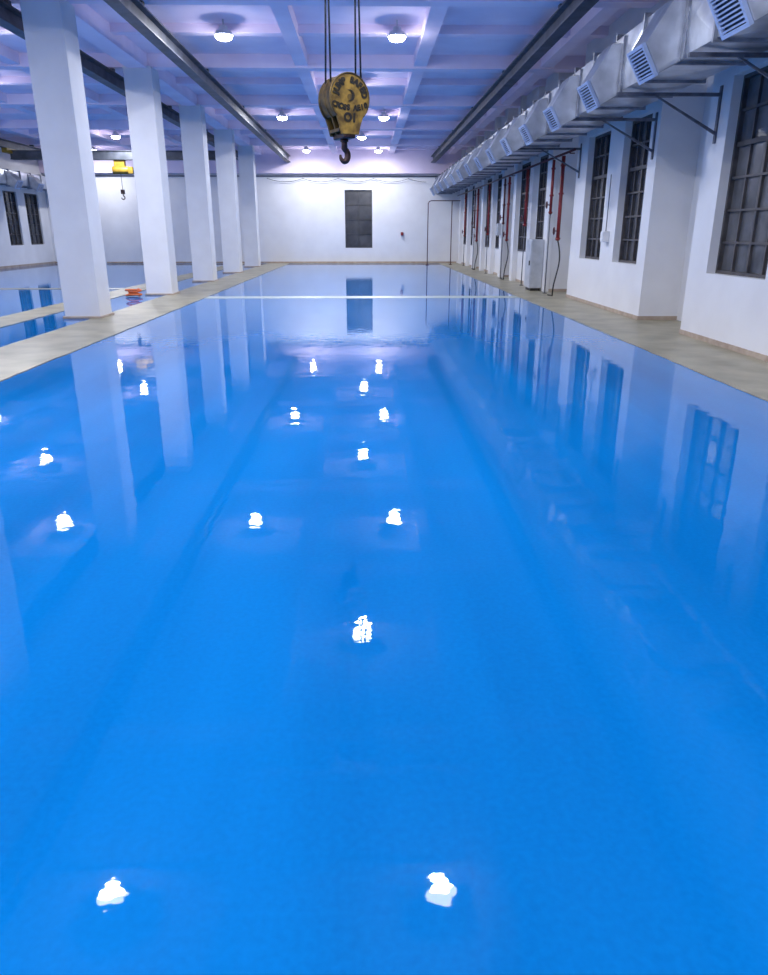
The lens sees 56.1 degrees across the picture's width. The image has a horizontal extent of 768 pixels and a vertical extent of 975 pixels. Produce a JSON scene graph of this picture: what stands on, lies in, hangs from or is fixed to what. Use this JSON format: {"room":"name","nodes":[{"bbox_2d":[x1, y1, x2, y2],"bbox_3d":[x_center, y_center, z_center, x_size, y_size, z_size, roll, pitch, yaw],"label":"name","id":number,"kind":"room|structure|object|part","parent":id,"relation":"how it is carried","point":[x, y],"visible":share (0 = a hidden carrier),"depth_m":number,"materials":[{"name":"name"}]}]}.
{"room":"empty factory hall","nodes":[
{"label":"empty factory hall","id":0,"kind":"room"},
{"bbox_2d":[0,147,54,266],"bbox_3d":[-18.697,-7.226,16.316,0.300,6.150,52.500,0,20,-1],"label":"wall","id":1,"kind":"structure","parent":0,"point":[27,253],"depth_m":38.19,"materials":[{"name":"white paint"}]},
{"bbox_2d":[2,190,22,245],"bbox_3d":[-19.212,-13.855,37.089,0.090,2.620,1.500,0,20,-1],"label":"window","id":2,"kind":"structure","parent":1,"relation":"in","point":[8,196],"depth_m":37.29,"materials":[{"name":"paint"}]},
{"bbox_2d":[0,169,46,191],"bbox_3d":[-17.892,-14.211,32.954,1.301,0.888,16.456,0,20,-1],"label":"air duct","id":3,"kind":"object","parent":1,"relation":"attached to","point":[15,179],"visible":0.73,"depth_m":35.47,"materials":[{"name":"metal"}]},
{"bbox_2d":[4,170,23,189],"bbox_3d":[-17.561,-14.626,34.259,0.571,0.798,0.740,0,20,-1],"label":"outlet","id":4,"kind":"object","parent":3,"relation":"attached to","point":[11,179],"depth_m":34.03,"materials":[{"name":"metal"}]},
{"bbox_2d":[27,174,44,191],"bbox_3d":[-17.621,-15.427,36.521,0.571,0.798,0.740,0,20,-1],"label":"outlet","id":5,"kind":"object","parent":3,"relation":"attached to","point":[33,182],"depth_m":36.30,"materials":[{"name":"metal"}]},
{"bbox_2d":[0,261,55,268],"bbox_3d":[-18.537,-4.385,17.326,0.020,0.120,52.500,0,20,-1],"label":"baseboard","id":6,"kind":"structure","parent":1,"relation":"attached to","point":[54,262],"depth_m":38.43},
{"bbox_2d":[24,193,42,244],"bbox_3d":[-19.274,-14.689,39.444,0.090,2.620,1.700,0,20,-1],"label":"window","id":7,"kind":"structure","parent":1,"relation":"in","point":[30,199],"depth_m":39.65,"materials":[{"name":"glass"}]},
{"bbox_2d":[0,288,122,289],"bbox_3d":[-13.557,-6.376,23.119,10.280,0.006,0.500,0,20,-1],"label":"trim","id":8,"kind":"structure","parent":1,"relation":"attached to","point":[0,288],"depth_m":23.26,"materials":[{"name":"concrete"}]},
{"bbox_2d":[42,173,459,263],"bbox_3d":[-6.955,-16.138,41.484,25.100,6.150,0.300,0,20,-1],"label":"wall","id":9,"kind":"structure","parent":0,"point":[302,220],"depth_m":41.63,"materials":[{"name":"white paint"}]},
{"bbox_2d":[0,263,244,327],"bbox_3d":[-7.825,-4.423,17.595,0.874,0.012,52.500,0,20,-1],"label":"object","id":10,"kind":"structure","parent":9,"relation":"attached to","point":[7,320],"depth_m":16.64,"materials":[{"name":"concrete"}]},
{"bbox_2d":[0,263,288,381],"bbox_3d":[-5.551,-4.442,17.648,1.324,0.012,52.500,0,20,-1],"label":"walkway","id":11,"kind":"structure","parent":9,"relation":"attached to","point":[21,356],"depth_m":13.66,"materials":[{"name":"concrete"}]},
{"bbox_2d":[44,175,436,176],"bbox_3d":[-7.609,-17.615,40.725,23.020,0.060,0.109,0,20,-1],"label":"pipe","id":12,"kind":"object","parent":9,"relation":"attached to","point":[44,175],"visible":0.56,"depth_m":40.76,"materials":[{"name":"grey metal"}]},
{"bbox_2d":[38,149,460,173],"bbox_3d":[-6.947,-18.316,40.368,24.500,1.300,0.350,0,20,-1],"label":"beam","id":13,"kind":"structure","parent":9,"relation":"attached to","point":[316,161],"depth_m":40.34,"materials":[{"name":"paint"}]},
{"bbox_2d":[56,261,455,262],"bbox_3d":[-7.451,-13.234,42.329,23.460,0.090,0.020,0,20,-1],"label":"baseboard","id":14,"kind":"structure","parent":9,"relation":"attached to","point":[354,261],"depth_m":42.46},
{"bbox_2d":[267,178,420,181],"bbox_3d":[-2.105,-17.460,40.903,9.010,0.210,0.151,0,20,-1],"label":"cable","id":15,"kind":"object","parent":9,"relation":"attached to","point":[267,178],"visible":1,"depth_m":40.83,"materials":[{"name":"black rubber"}]},
{"bbox_2d":[345,190,371,247],"bbox_3d":[-1.471,-15.567,41.804,1.570,3.140,0.090,0,20,-1],"label":"window","id":16,"kind":"structure","parent":9,"relation":"in","point":[358,203],"depth_m":41.80,"materials":[{"name":"glass"}]},
{"bbox_2d":[289,263,437,263],"bbox_3d":[-1.171,-13.159,42.267,8.690,0.010,0.500,0,20,-1],"label":"trim","id":17,"kind":"structure","parent":9,"relation":"attached to","point":[289,263],"depth_m":42.03,"materials":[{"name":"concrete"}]},
{"bbox_2d":[0,0,658,154],"bbox_3d":[-6.301,-10.147,15.607,25.100,0.570,53.100,0,20,-1],"label":"ceiling","id":18,"kind":"structure","parent":0,"point":[452,52],"depth_m":19.08,"materials":[{"name":"paint"}]},
{"bbox_2d":[0,138,40,149],"bbox_3d":[-17.043,-9.575,15.342,0.260,0.428,52.050,0,20,-1],"label":"rail","id":19,"kind":"object","parent":18,"relation":"attached to","point":[4,143],"visible":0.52,"depth_m":34.13,"materials":[{"name":"metal"}]},
{"bbox_2d":[1,148,215,199],"bbox_3d":[-12.603,-14.885,34.298,10.090,2.214,1.400,0,20,-1],"label":"crane","id":20,"kind":"object","parent":19,"relation":"hanging from","point":[118,157],"visible":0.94,"depth_m":33.88,"materials":[{"name":"metal"}]},
{"bbox_2d":[111,131,120,138],"bbox_3d":[-12.201,-16.074,32.720,0.440,0.419,0.440,0,20,-1],"label":"ceiling lamp","id":21,"kind":"object","parent":18,"relation":"attached to","point":[115,135],"visible":0.99,"depth_m":32.63,"materials":[{"name":"white glass"}]},
{"bbox_2d":[0,0,237,159],"bbox_3d":[-7.196,-9.656,15.572,0.260,0.428,52.050,0,20,-1],"label":"rail","id":22,"kind":"object","parent":18,"relation":"attached to","point":[10,17],"visible":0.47,"depth_m":18.06,"materials":[{"name":"metal"}]},
{"bbox_2d":[103,0,289,161],"bbox_3d":[-4.697,-9.677,15.630,0.260,0.428,52.050,0,20,-1],"label":"rail","id":23,"kind":"object","parent":18,"relation":"attached to","point":[135,12],"visible":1,"depth_m":16.96,"materials":[{"name":"metal"}]},
{"bbox_2d":[214,19,233,40],"bbox_3d":[-3.558,-10.135,15.949,0.440,0.419,0.440,0,20,-1],"label":"ceiling lamp","id":24,"kind":"object","parent":18,"relation":"attached to","point":[222,34],"visible":1,"depth_m":15.86,"materials":[{"name":"white"}]},
{"bbox_2d":[277,111,287,119],"bbox_3d":[-3.855,-14.139,27.258,0.440,0.419,0.440,0,20,-1],"label":"ceiling lamp","id":25,"kind":"object","parent":18,"relation":"attached to","point":[282,116],"visible":1,"depth_m":27.16,"materials":[{"name":"white"}]},
{"bbox_2d":[302,146,309,152],"bbox_3d":[-4.147,-18.077,38.377,0.440,0.419,0.440,0,20,-1],"label":"ceiling lamp","id":26,"kind":"object","parent":18,"relation":"attached to","point":[306,149],"visible":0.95,"depth_m":38.28,"materials":[{"name":"white glass"}]},
{"bbox_2d":[357,131,365,139],"bbox_3d":[-1.024,-16.166,32.981,0.440,0.419,0.440,0,20,-1],"label":"ceiling lamp","id":27,"kind":"object","parent":18,"relation":"attached to","point":[361,136],"visible":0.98,"depth_m":32.89,"materials":[{"name":"white"}]},
{"bbox_2d":[374,146,381,152],"bbox_3d":[-0.298,-18.109,38.467,0.440,0.419,0.440,0,20,-1],"label":"ceiling lamp","id":28,"kind":"object","parent":18,"relation":"attached to","point":[378,149],"visible":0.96,"depth_m":38.37,"materials":[{"name":"white"}]},
{"bbox_2d":[378,108,389,120],"bbox_3d":[-0.006,-14.171,27.347,0.440,0.419,0.440,0,20,-1],"label":"ceiling lamp","id":29,"kind":"object","parent":18,"relation":"attached to","point":[383,116],"visible":1,"depth_m":27.25,"materials":[{"name":"white glass"}]},
{"bbox_2d":[387,20,406,42],"bbox_3d":[0.291,-10.167,16.039,0.440,0.419,0.440,0,20,-1],"label":"ceiling lamp","id":30,"kind":"object","parent":18,"relation":"attached to","point":[396,35],"visible":1,"depth_m":15.95,"materials":[{"name":"white"}]},
{"bbox_2d":[431,0,598,162],"bbox_3d":[3.401,-9.744,15.820,0.260,0.428,52.050,0,20,-1],"label":"rail","id":31,"kind":"object","parent":18,"relation":"attached to","point":[568,13],"visible":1,"depth_m":16.93,"materials":[{"name":"metal"}]},
{"bbox_3d":[-0.292,-6.638,6.927,3.410,0.449,0.440,0,20,-1],"label":"trolley","id":32,"kind":"object","parent":18,"relation":"hanging from","visible":0},
{"bbox_2d":[318,0,369,163],"bbox_3d":[-0.438,-5.018,7.500,0.472,3.027,0.354,-10,22,-26],"label":"hook block","id":33,"kind":"object","parent":32,"relation":"hanging from","point":[343,99],"visible":1,"depth_m":7.69,"materials":[{"name":"yellow paint"}]},
{"bbox_3d":[-0.505,-4.183,7.926,0.470,0.595,0.025,-10,22,-27],"label":"cheek plate","id":34,"kind":"part","parent":33,"relation":"part of","materials":[{"name":"yellow paint"}]},
{"bbox_3d":[-0.437,-4.142,7.807,0.456,0.579,0.024,-10,22,-27],"label":"plate","id":35,"kind":"part","parent":33,"relation":"part of","materials":[{"name":"yellow paint"}]},
{"bbox_3d":[-0.369,-4.099,7.689,0.470,0.595,0.025,-10,22,-27],"label":"cheek plate","id":36,"kind":"part","parent":33,"relation":"part of","materials":[{"name":"yellow paint"}]},
{"bbox_2d":[0,263,767,974],"bbox_3d":[-6.301,-4.335,17.666,25.100,0.200,53.100,0,20,-1],"label":"floor","id":37,"kind":"structure","parent":0,"point":[338,636],"depth_m":3.15,"materials":[{"name":"blue liquid"}]},
{"bbox_2d":[20,0,114,318],"bbox_3d":[-6.345,-6.426,14.536,0.820,5.830,0.820,0,20,-1],"label":"column","id":38,"kind":"structure","parent":37,"relation":"on","point":[50,26],"depth_m":14.19,"materials":[{"name":"white paint"}]},
{"bbox_2d":[125,288,141,296],"bbox_3d":[-7.048,-5.490,20.264,0.480,0.232,0.432,0,20,-1],"label":"coil","id":39,"kind":"object","parent":37,"relation":"on","point":[132,292],"visible":1,"depth_m":20.12,"materials":[{"name":"orange plastic"}]},
{"bbox_2d":[123,66,179,294],"bbox_3d":[-6.493,-8.428,20.191,0.820,5.830,0.820,0,20,-1],"label":"column","id":40,"kind":"structure","parent":37,"relation":"on","point":[142,87],"depth_m":19.84,"materials":[{"name":"white paint"}]},
{"bbox_2d":[178,104,218,281],"bbox_3d":[-6.642,-10.430,25.845,0.820,5.830,0.820,0,20,-1],"label":"column","id":41,"kind":"structure","parent":37,"relation":"on","point":[192,118],"depth_m":25.48,"materials":[{"name":"white paint"}]},
{"bbox_2d":[213,128,243,272],"bbox_3d":[-6.791,-12.433,31.499,0.820,5.830,0.820,0,20,-1],"label":"column","id":42,"kind":"structure","parent":37,"relation":"on","point":[224,140],"depth_m":31.15,"materials":[{"name":"white paint"}]},
{"bbox_2d":[237,145,261,266],"bbox_3d":[-6.939,-14.435,37.153,0.820,5.830,0.820,0,20,-1],"label":"column","id":43,"kind":"structure","parent":37,"relation":"on","point":[246,154],"depth_m":36.81,"materials":[{"name":"white paint"}]},
{"bbox_2d":[204,296,518,298],"bbox_3d":[-0.590,-5.331,20.169,8.710,0.006,0.700,0,20,-1],"label":"trim","id":44,"kind":"structure","parent":37,"relation":"on","point":[209,297],"depth_m":20.04,"materials":[{"name":"paint"}]},
{"bbox_2d":[426,200,460,264],"bbox_3d":[3.243,-14.024,39.688,1.830,3.364,0.160,0,20,-1],"label":"stand","id":45,"kind":"object","parent":37,"relation":"on","point":[431,200],"visible":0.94,"depth_m":39.57,"materials":[{"name":"grey metal"}]},
{"bbox_2d":[524,239,543,290],"bbox_3d":[4.628,-6.900,22.324,0.410,1.500,0.750,0,20,-1],"label":"cabinet","id":46,"kind":"object","parent":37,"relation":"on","point":[534,248],"visible":1,"depth_m":22.04,"materials":[{"name":"white metal"}]},
{"bbox_3d":[4.463,-6.936,22.307,0.020,1.340,0.690,0,20,-1],"label":"door","id":47,"kind":"part","parent":46,"relation":"part of","materials":[{"name":"grey paint"}]},
{"bbox_2d":[458,0,767,355],"bbox_3d":[5.606,-7.427,16.884,1.280,6.150,52.500,0,20,-1],"label":"wall","id":48,"kind":"structure","parent":0,"point":[673,273],"depth_m":14.50,"materials":[{"name":"white paint"}]},
{"bbox_2d":[463,189,467,244],"bbox_3d":[4.570,-14.854,39.535,0.090,2.870,1.800,0,20,-1],"label":"window","id":49,"kind":"structure","parent":48,"relation":"in","point":[466,190],"depth_m":39.96,"materials":[{"name":"paint"}]},
{"bbox_2d":[471,186,474,244],"bbox_3d":[4.643,-13.870,36.755,0.090,2.870,1.700,0,20,-1],"label":"window","id":50,"kind":"structure","parent":48,"relation":"in","point":[473,186],"depth_m":37.45,"materials":[{"name":"glass"}]},
{"bbox_2d":[485,178,491,246],"bbox_3d":[4.763,-12.251,32.185,0.090,2.870,1.800,0,20,-1],"label":"window","id":51,"kind":"structure","parent":48,"relation":"in","point":[489,180],"depth_m":32.68,"materials":[{"name":"glass"}]},
{"bbox_2d":[495,174,501,248],"bbox_3d":[4.831,-11.334,29.594,0.090,2.870,1.700,0,20,-1],"label":"window","id":52,"kind":"structure","parent":48,"relation":"in","point":[500,176],"depth_m":30.16,"materials":[{"name":"glass"}]},
{"bbox_2d":[496,197,501,234],"bbox_3d":[4.585,-10.880,28.581,0.155,1.650,0.300,0,20,-1],"label":"switch box","id":53,"kind":"object","parent":48,"relation":"attached to","point":[498,225],"visible":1,"depth_m":28.64,"materials":[{"name":"grey paint"}]},
{"bbox_2d":[457,148,575,195],"bbox_3d":[4.547,-12.548,29.581,0.140,0.088,24.300,0,20,-1],"label":"pipe","id":54,"kind":"object","parent":48,"relation":"attached to","point":[574,149],"visible":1,"depth_m":23.26,"materials":[{"name":"metal"}]},
{"bbox_2d":[517,162,530,251],"bbox_3d":[4.952,-9.715,25.023,0.090,2.870,1.800,0,20,-1],"label":"window","id":55,"kind":"structure","parent":48,"relation":"in","point":[524,173],"depth_m":25.57,"materials":[{"name":"paint"}]},
{"bbox_2d":[535,154,548,238],"bbox_3d":[5.020,-8.797,22.432,0.090,2.870,1.700,0,20,-1],"label":"window","id":56,"kind":"structure","parent":48,"relation":"in","point":[543,167],"depth_m":22.84,"materials":[{"name":"glass"}]},
{"bbox_2d":[518,143,581,177],"bbox_3d":[4.270,-8.463,18.657,1.649,0.820,0.070,0,20,-1],"label":"wall bracket","id":57,"kind":"object","parent":48,"relation":"attached to","point":[580,148],"visible":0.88,"depth_m":18.56,"materials":[{"name":"grey metal"}]},
{"bbox_2d":[430,0,767,195],"bbox_3d":[3.685,-9.891,20.725,1.501,1.068,43.456,0,20,-1],"label":"air duct","id":58,"kind":"object","parent":57,"relation":"on","point":[652,56],"visible":1,"depth_m":11.18,"materials":[{"name":"metal"}]},
{"bbox_2d":[430,176,439,195],"bbox_3d":[2.748,-16.206,38.691,0.571,0.978,0.740,0,20,-1],"label":"outlet","id":59,"kind":"object","parent":58,"relation":"attached to","point":[432,189],"depth_m":38.49,"materials":[{"name":"metal"}]},
{"bbox_2d":[434,172,444,193],"bbox_3d":[2.807,-15.405,36.429,0.571,0.978,0.740,0,20,-1],"label":"outlet","id":60,"kind":"object","parent":58,"relation":"attached to","point":[436,186],"depth_m":36.23,"materials":[{"name":"metal"}]},
{"bbox_2d":[438,168,449,190],"bbox_3d":[2.867,-14.604,34.167,0.571,0.978,0.740,0,20,-1],"label":"outlet","id":61,"kind":"object","parent":58,"relation":"attached to","point":[442,185],"depth_m":33.97,"materials":[{"name":"metal"}]},
{"bbox_2d":[443,163,456,187],"bbox_3d":[2.926,-13.803,31.906,0.571,0.978,0.740,0,20,-1],"label":"outlet","id":62,"kind":"object","parent":58,"relation":"attached to","point":[447,181],"depth_m":31.71,"materials":[{"name":"metal"}]},
{"bbox_2d":[449,158,463,184],"bbox_3d":[2.986,-13.002,29.644,0.571,0.978,0.740,0,20,-1],"label":"outlet","id":63,"kind":"object","parent":58,"relation":"attached to","point":[453,176],"depth_m":29.44,"materials":[{"name":"metal"}]},
{"bbox_2d":[456,152,471,180],"bbox_3d":[3.045,-12.201,27.382,0.571,0.978,0.740,0,20,-1],"label":"outlet","id":64,"kind":"object","parent":58,"relation":"attached to","point":[461,171],"depth_m":27.18,"materials":[{"name":"metal"}]},
{"bbox_2d":[464,144,482,175],"bbox_3d":[3.104,-11.400,25.121,0.571,0.978,0.740,0,20,-1],"label":"outlet","id":65,"kind":"object","parent":58,"relation":"attached to","point":[471,167],"depth_m":24.91,"materials":[{"name":"metal"}]},
{"bbox_2d":[474,135,493,170],"bbox_3d":[3.164,-10.599,22.859,0.571,0.978,0.740,0,20,-1],"label":"outlet","id":66,"kind":"object","parent":58,"relation":"attached to","point":[481,160],"depth_m":22.65,"materials":[{"name":"metal"}]},
{"bbox_2d":[485,124,508,163],"bbox_3d":[3.223,-9.799,20.598,0.571,0.978,0.740,0,20,-1],"label":"outlet","id":67,"kind":"object","parent":58,"relation":"attached to","point":[495,151],"depth_m":20.39,"materials":[{"name":"metal"}]},
{"bbox_2d":[500,110,526,155],"bbox_3d":[3.283,-8.998,18.336,0.571,0.978,0.740,0,20,-1],"label":"outlet","id":68,"kind":"object","parent":58,"relation":"attached to","point":[512,141],"depth_m":18.11,"materials":[{"name":"metal"}]},
{"bbox_2d":[518,93,550,145],"bbox_3d":[3.342,-8.197,16.074,0.571,0.978,0.740,0,20,-1],"label":"outlet","id":69,"kind":"object","parent":58,"relation":"attached to","point":[535,125],"depth_m":15.85,"materials":[{"name":"metal"}]},
{"bbox_2d":[543,69,582,131],"bbox_3d":[3.402,-7.396,13.813,0.571,0.978,0.740,0,20,-1],"label":"outlet","id":70,"kind":"object","parent":58,"relation":"attached to","point":[564,107],"depth_m":13.58,"materials":[{"name":"metal"}]},
{"bbox_2d":[576,36,626,112],"bbox_3d":[3.461,-6.595,11.551,0.571,0.978,0.740,0,20,-1],"label":"outlet","id":71,"kind":"object","parent":58,"relation":"attached to","point":[605,78],"depth_m":11.32,"materials":[{"name":"metal"}]},
{"bbox_2d":[626,0,691,84],"bbox_3d":[3.521,-5.794,9.289,0.571,0.978,0.740,0,20,-1],"label":"outlet","id":72,"kind":"object","parent":58,"relation":"attached to","point":[663,44],"depth_m":9.07,"materials":[{"name":"metal"}]},
{"bbox_2d":[707,0,767,40],"bbox_3d":[3.580,-4.993,7.028,0.571,0.978,0.740,0,20,-1],"label":"outlet","id":73,"kind":"object","parent":58,"relation":"attached to","point":[730,17],"depth_m":7.10,"materials":[{"name":"metal"}]},
{"bbox_2d":[585,131,610,259],"bbox_3d":[5.327,-7.080,17.583,0.090,2.870,1.700,0,20,-1],"label":"window","id":74,"kind":"structure","parent":48,"relation":"in","point":[602,142],"depth_m":17.94,"materials":[{"name":"paint"}]},
{"bbox_2d":[439,263,767,400],"bbox_3d":[4.890,-4.528,17.892,2.112,0.012,52.500,0,20,-1],"label":"walkway","id":75,"kind":"structure","parent":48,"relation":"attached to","point":[662,338],"depth_m":12.24,"materials":[{"name":"concrete"}]},
{"bbox_2d":[462,194,466,265],"bbox_3d":[4.257,-13.697,38.345,0.191,3.618,0.206,0,20,-1],"label":"standpipe","id":76,"kind":"object","parent":75,"relation":"on","point":[464,235],"visible":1,"depth_m":38.19,"materials":[{"name":"red metal"}]},
{"bbox_2d":[471,190,475,268],"bbox_3d":[4.343,-12.529,35.047,0.191,3.618,0.206,0,20,-1],"label":"standpipe","id":77,"kind":"object","parent":75,"relation":"on","point":[475,190],"visible":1,"depth_m":34.88,"materials":[{"name":"red metal"}]},
{"bbox_2d":[472,189,479,269],"bbox_3d":[4.372,-12.202,34.122,0.200,3.616,0.475,0,20,-1],"label":"standpipe","id":78,"kind":"object","parent":75,"relation":"on","point":[478,193],"visible":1,"depth_m":33.97,"materials":[{"name":"red metal"}]},
{"bbox_2d":[484,184,490,273],"bbox_3d":[4.447,-11.127,31.089,0.191,3.618,0.206,0,20,-1],"label":"standpipe","id":79,"kind":"object","parent":75,"relation":"on","point":[489,190],"visible":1,"depth_m":30.93,"materials":[{"name":"red metal"}]},
{"bbox_2d":[500,178,506,277],"bbox_3d":[4.537,-9.926,27.697,0.191,3.618,0.206,0,20,-1],"label":"standpipe","id":80,"kind":"object","parent":75,"relation":"on","point":[505,184],"visible":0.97,"depth_m":27.47,"materials":[{"name":"red metal"}]},
{"bbox_2d":[500,177,510,279],"bbox_3d":[4.564,-9.632,26.866,0.201,3.617,0.476,0,20,-1],"label":"standpipe","id":81,"kind":"object","parent":75,"relation":"on","point":[509,183],"visible":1,"depth_m":26.73,"materials":[{"name":"red metal"}]},
{"bbox_2d":[520,170,529,285],"bbox_3d":[4.638,-8.591,23.927,0.196,3.618,0.206,0,20,-1],"label":"standpipe","id":82,"kind":"object","parent":75,"relation":"on","point":[527,175],"visible":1,"depth_m":23.71,"materials":[{"name":"red metal"}]},
{"bbox_2d":[543,160,555,293],"bbox_3d":[4.720,-7.456,20.723,0.191,3.618,0.206,0,20,-1],"label":"standpipe","id":83,"kind":"object","parent":75,"relation":"on","point":[553,168],"visible":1,"depth_m":20.47,"materials":[{"name":"red metal"}]},
{"bbox_2d":[547,156,565,295],"bbox_3d":[4.751,-7.112,19.751,0.201,3.617,0.476,0,20,-1],"label":"standpipe","id":84,"kind":"object","parent":75,"relation":"on","point":[561,193],"visible":0.99,"depth_m":19.57,"materials":[{"name":"red metal"}]},
{"bbox_2d":[600,174,611,241],"bbox_3d":[5.087,-6.350,16.403,0.155,1.440,0.200,0,20,-1],"label":"switch box","id":85,"kind":"object","parent":48,"relation":"attached to","point":[604,236],"visible":1,"depth_m":16.50,"materials":[{"name":"white paint"}]},
{"bbox_2d":[571,112,657,159],"bbox_3d":[4.396,-6.761,13.851,1.649,0.820,0.070,0,20,-1],"label":"wall bracket","id":86,"kind":"object","parent":48,"relation":"attached to","point":[655,119],"visible":1,"depth_m":13.75,"materials":[{"name":"grey metal"}]},
{"bbox_2d":[462,262,767,361],"bbox_3d":[5.536,-4.572,17.882,0.820,0.078,52.520,0,20,-1],"label":"baseboard","id":87,"kind":"structure","parent":48,"relation":"attached to","point":[750,353],"depth_m":14.79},
{"bbox_2d":[618,113,652,263],"bbox_3d":[5.391,-6.221,15.156,0.090,2.870,1.550,0,20,-1],"label":"window","id":88,"kind":"structure","parent":48,"relation":"in","point":[641,130],"depth_m":15.46,"materials":[{"name":"paint"}]},
{"bbox_2d":[616,85,723,143],"bbox_3d":[4.462,-5.877,11.354,1.649,0.820,0.070,0,20,-1],"label":"wall bracket","id":89,"kind":"object","parent":48,"relation":"attached to","point":[656,94],"visible":1,"depth_m":11.26,"materials":[{"name":"grey metal"}]},
{"bbox_2d":[688,52,767,78],"bbox_3d":[4.528,-4.993,8.857,1.649,0.820,0.070,0,20,-1],"label":"wall bracket","id":90,"kind":"object","parent":48,"relation":"attached to","point":[740,55],"visible":1,"depth_m":8.74,"materials":[{"name":"grey metal"}]},
{"bbox_2d":[715,66,767,278],"bbox_3d":[5.514,-4.569,10.492,0.090,2.870,1.850,0,20,-1],"label":"window","id":91,"kind":"structure","parent":48,"relation":"in","point":[743,246],"depth_m":10.87,"materials":[{"name":"glass"}]}
]}

